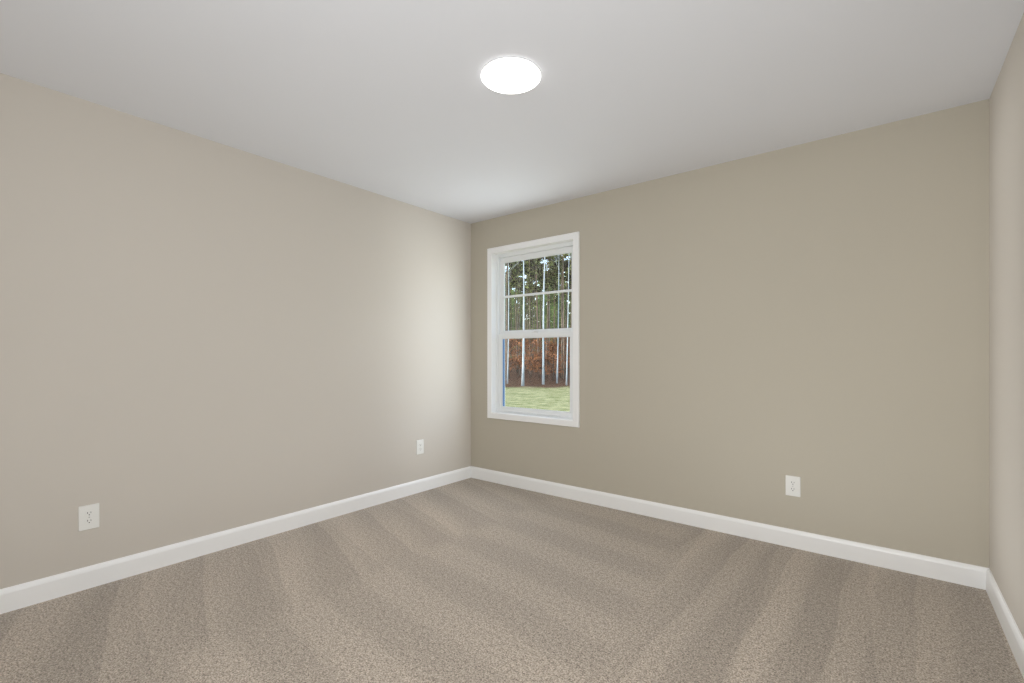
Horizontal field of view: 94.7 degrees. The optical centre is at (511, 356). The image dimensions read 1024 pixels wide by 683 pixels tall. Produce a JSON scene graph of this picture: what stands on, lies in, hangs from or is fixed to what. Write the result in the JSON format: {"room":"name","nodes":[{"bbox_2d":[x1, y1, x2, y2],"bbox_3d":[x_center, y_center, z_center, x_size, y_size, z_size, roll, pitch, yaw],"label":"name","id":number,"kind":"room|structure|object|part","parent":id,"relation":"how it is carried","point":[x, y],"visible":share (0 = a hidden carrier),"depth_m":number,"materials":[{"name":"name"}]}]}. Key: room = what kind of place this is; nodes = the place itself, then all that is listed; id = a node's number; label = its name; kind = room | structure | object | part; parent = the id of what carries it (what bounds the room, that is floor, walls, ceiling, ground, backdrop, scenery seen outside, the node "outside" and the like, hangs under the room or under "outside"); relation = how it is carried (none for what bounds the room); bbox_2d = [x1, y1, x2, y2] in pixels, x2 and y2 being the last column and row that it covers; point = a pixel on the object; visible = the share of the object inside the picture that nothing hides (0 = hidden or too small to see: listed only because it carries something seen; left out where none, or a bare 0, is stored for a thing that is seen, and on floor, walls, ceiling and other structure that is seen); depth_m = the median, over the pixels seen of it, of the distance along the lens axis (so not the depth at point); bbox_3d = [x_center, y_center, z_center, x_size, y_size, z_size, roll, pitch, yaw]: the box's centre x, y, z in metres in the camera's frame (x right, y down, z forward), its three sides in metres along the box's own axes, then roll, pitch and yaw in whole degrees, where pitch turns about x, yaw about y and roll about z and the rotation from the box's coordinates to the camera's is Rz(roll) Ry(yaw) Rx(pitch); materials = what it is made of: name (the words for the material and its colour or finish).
{"room":"empty bedroom","nodes":[
{"label":"empty bedroom","id":0,"kind":"room"},
{"bbox_2d":[0,73,470,588],"bbox_3d":[-1.672,-0.063,3.045,0.140,2.440,4.209,0,0,38],"label":"wall","id":1,"kind":"structure","parent":0,"point":[200,336],"depth_m":2.73,"materials":[{"name":"beige paint"}]},
{"bbox_2d":[78,503,98,530],"bbox_3d":[-2.120,0.803,2.362,0.008,0.122,0.079,0,0,38],"label":"electrical outlet","id":2,"kind":"object","parent":1,"relation":"attached to","point":[88,516],"visible":1,"depth_m":2.36,"materials":[{"name":"white plastic"}]},
{"bbox_2d":[84,510,93,524],"bbox_3d":[-2.118,0.803,2.361,0.004,0.066,0.034,0,0,38],"label":"receptacle","id":3,"kind":"object","parent":2,"relation":"attached to","point":[88,514],"depth_m":2.36,"materials":[{"name":"white plastic"}]},
{"bbox_2d":[0,466,470,613],"bbox_3d":[-1.616,1.103,2.991,0.014,0.108,3.915,0,0,38],"label":"baseboard","id":4,"kind":"structure","parent":1,"relation":"attached to","point":[20,596],"depth_m":2.71,"materials":[{"name":"white wood"}]},
{"bbox_2d":[416,439,423,454],"bbox_3d":[-0.786,0.772,4.041,0.008,0.122,0.079,0,0,38],"label":"electrical outlet","id":5,"kind":"object","parent":1,"relation":"attached to","point":[419,446],"visible":1,"depth_m":4.04,"materials":[{"name":"white plastic"}]},
{"bbox_2d":[418,443,422,451],"bbox_3d":[-0.785,0.772,4.040,0.004,0.066,0.034,0,0,38],"label":"receptacle","id":6,"kind":"object","parent":5,"relation":"attached to","point":[420,445],"depth_m":4.04,"materials":[{"name":"white plastic"}]},
{"bbox_2d":[0,478,1023,682],"bbox_3d":[-0.234,1.207,1.902,3.814,0.100,4.209,0,0,38],"label":"floor","id":7,"kind":"structure","parent":0,"point":[471,580],"depth_m":2.13,"materials":[{"name":"beige carpet"}]},
{"bbox_2d":[0,0,1023,223],"bbox_3d":[-0.234,-1.343,1.902,3.814,0.120,4.209,0,0,38],"label":"ceiling","id":8,"kind":"structure","parent":0,"point":[399,100],"depth_m":2.16,"materials":[{"name":"white paint"}]},
{"bbox_2d":[481,57,540,93],"bbox_3d":[-0.005,-1.268,2.144,0.272,0.028,0.272,0,0,38],"label":"recessed light","id":9,"kind":"object","parent":8,"relation":"in","point":[510,75],"visible":1,"depth_m":2.11,"materials":[{"name":"white plastic"}]},
{"bbox_2d":[471,99,988,567],"bbox_3d":[1.031,-0.063,3.496,3.534,2.440,0.140,0,0,38],"label":"wall","id":10,"kind":"structure","parent":0,"point":[755,330],"depth_m":2.87,"materials":[{"name":"beige paint"}]},
{"bbox_2d":[487,231,579,427],"bbox_3d":[0.209,-0.216,4.156,1.024,1.629,0.188,0,0,38],"label":"window","id":11,"kind":"structure","parent":10,"relation":"in","point":[499,258],"depth_m":4.17,"materials":[{"name":"white"}]},
{"bbox_3d":[0.201,0.144,4.146,0.746,0.643,0.003,0,0,38],"label":"sash glass","id":12,"kind":"part","parent":11,"relation":"part of","materials":[{"name":"clear glass"}]},
{"bbox_3d":[0.198,0.147,4.143,0.818,0.720,0.033,0,0,38],"label":"sash frame","id":13,"kind":"part","parent":11,"relation":"part of","materials":[{"name":"white plastic"}]},
{"bbox_3d":[0.218,-0.558,4.168,0.746,0.648,0.003,0,0,38],"label":"sash glass","id":14,"kind":"part","parent":11,"relation":"part of","materials":[{"name":"clear glass"}]},
{"bbox_3d":[0.218,-0.560,4.168,0.818,0.725,0.025,0,0,38],"label":"sash frame","id":15,"kind":"part","parent":11,"relation":"part of","materials":[{"name":"white plastic"}]},
{"bbox_2d":[470,466,988,589],"bbox_3d":[0.984,1.103,3.435,3.534,0.108,0.014,0,0,38],"label":"baseboard","id":16,"kind":"structure","parent":10,"relation":"attached to","point":[965,574],"depth_m":2.94,"materials":[{"name":"white wood"}]},
{"bbox_2d":[786,475,800,496],"bbox_3d":[1.707,0.785,2.864,0.079,0.122,0.008,0,0,38],"label":"electrical outlet","id":17,"kind":"object","parent":10,"relation":"attached to","point":[793,485],"visible":1,"depth_m":2.86,"materials":[{"name":"white plastic"}]},
{"bbox_2d":[789,480,796,491],"bbox_3d":[1.706,0.785,2.863,0.034,0.066,0.004,0,0,38],"label":"receptacle","id":18,"kind":"object","parent":17,"relation":"attached to","point":[792,483],"depth_m":2.86,"materials":[{"name":"white plastic"}]},
{"bbox_2d":[989,13,1023,637],"bbox_3d":[1.205,-0.063,0.760,0.140,2.440,4.209,0,0,38],"label":"wall","id":19,"kind":"structure","parent":0,"point":[1006,333],"depth_m":1.99,"materials":[{"name":"beige paint"}]},
{"bbox_2d":[986,569,1023,677],"bbox_3d":[1.140,1.103,0.802,0.014,0.108,3.915,0,0,38],"label":"baseboard","id":20,"kind":"structure","parent":19,"relation":"attached to","point":[1012,633],"depth_m":1.95,"materials":[{"name":"white wood"}]},
{"label":"outside","id":21,"kind":"structure","parent":0,"visible":0},
{"bbox_2d":[505,361,569,411],"bbox_3d":[-0.704,-1.368,192.092,560.000,11.050,560.000,0,0,38],"label":"lawn","id":22,"kind":"structure","parent":21,"point":[531,393],"depth_m":56.79,"materials":[{"name":"green plant"}]},
{"bbox_2d":[505,253,571,385],"bbox_3d":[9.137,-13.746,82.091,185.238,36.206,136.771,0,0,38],"label":"forest trees","id":23,"kind":"object","parent":22,"relation":"on","point":[545,353],"depth_m":86.03,"materials":[{"name":"green plant"}]}
]}

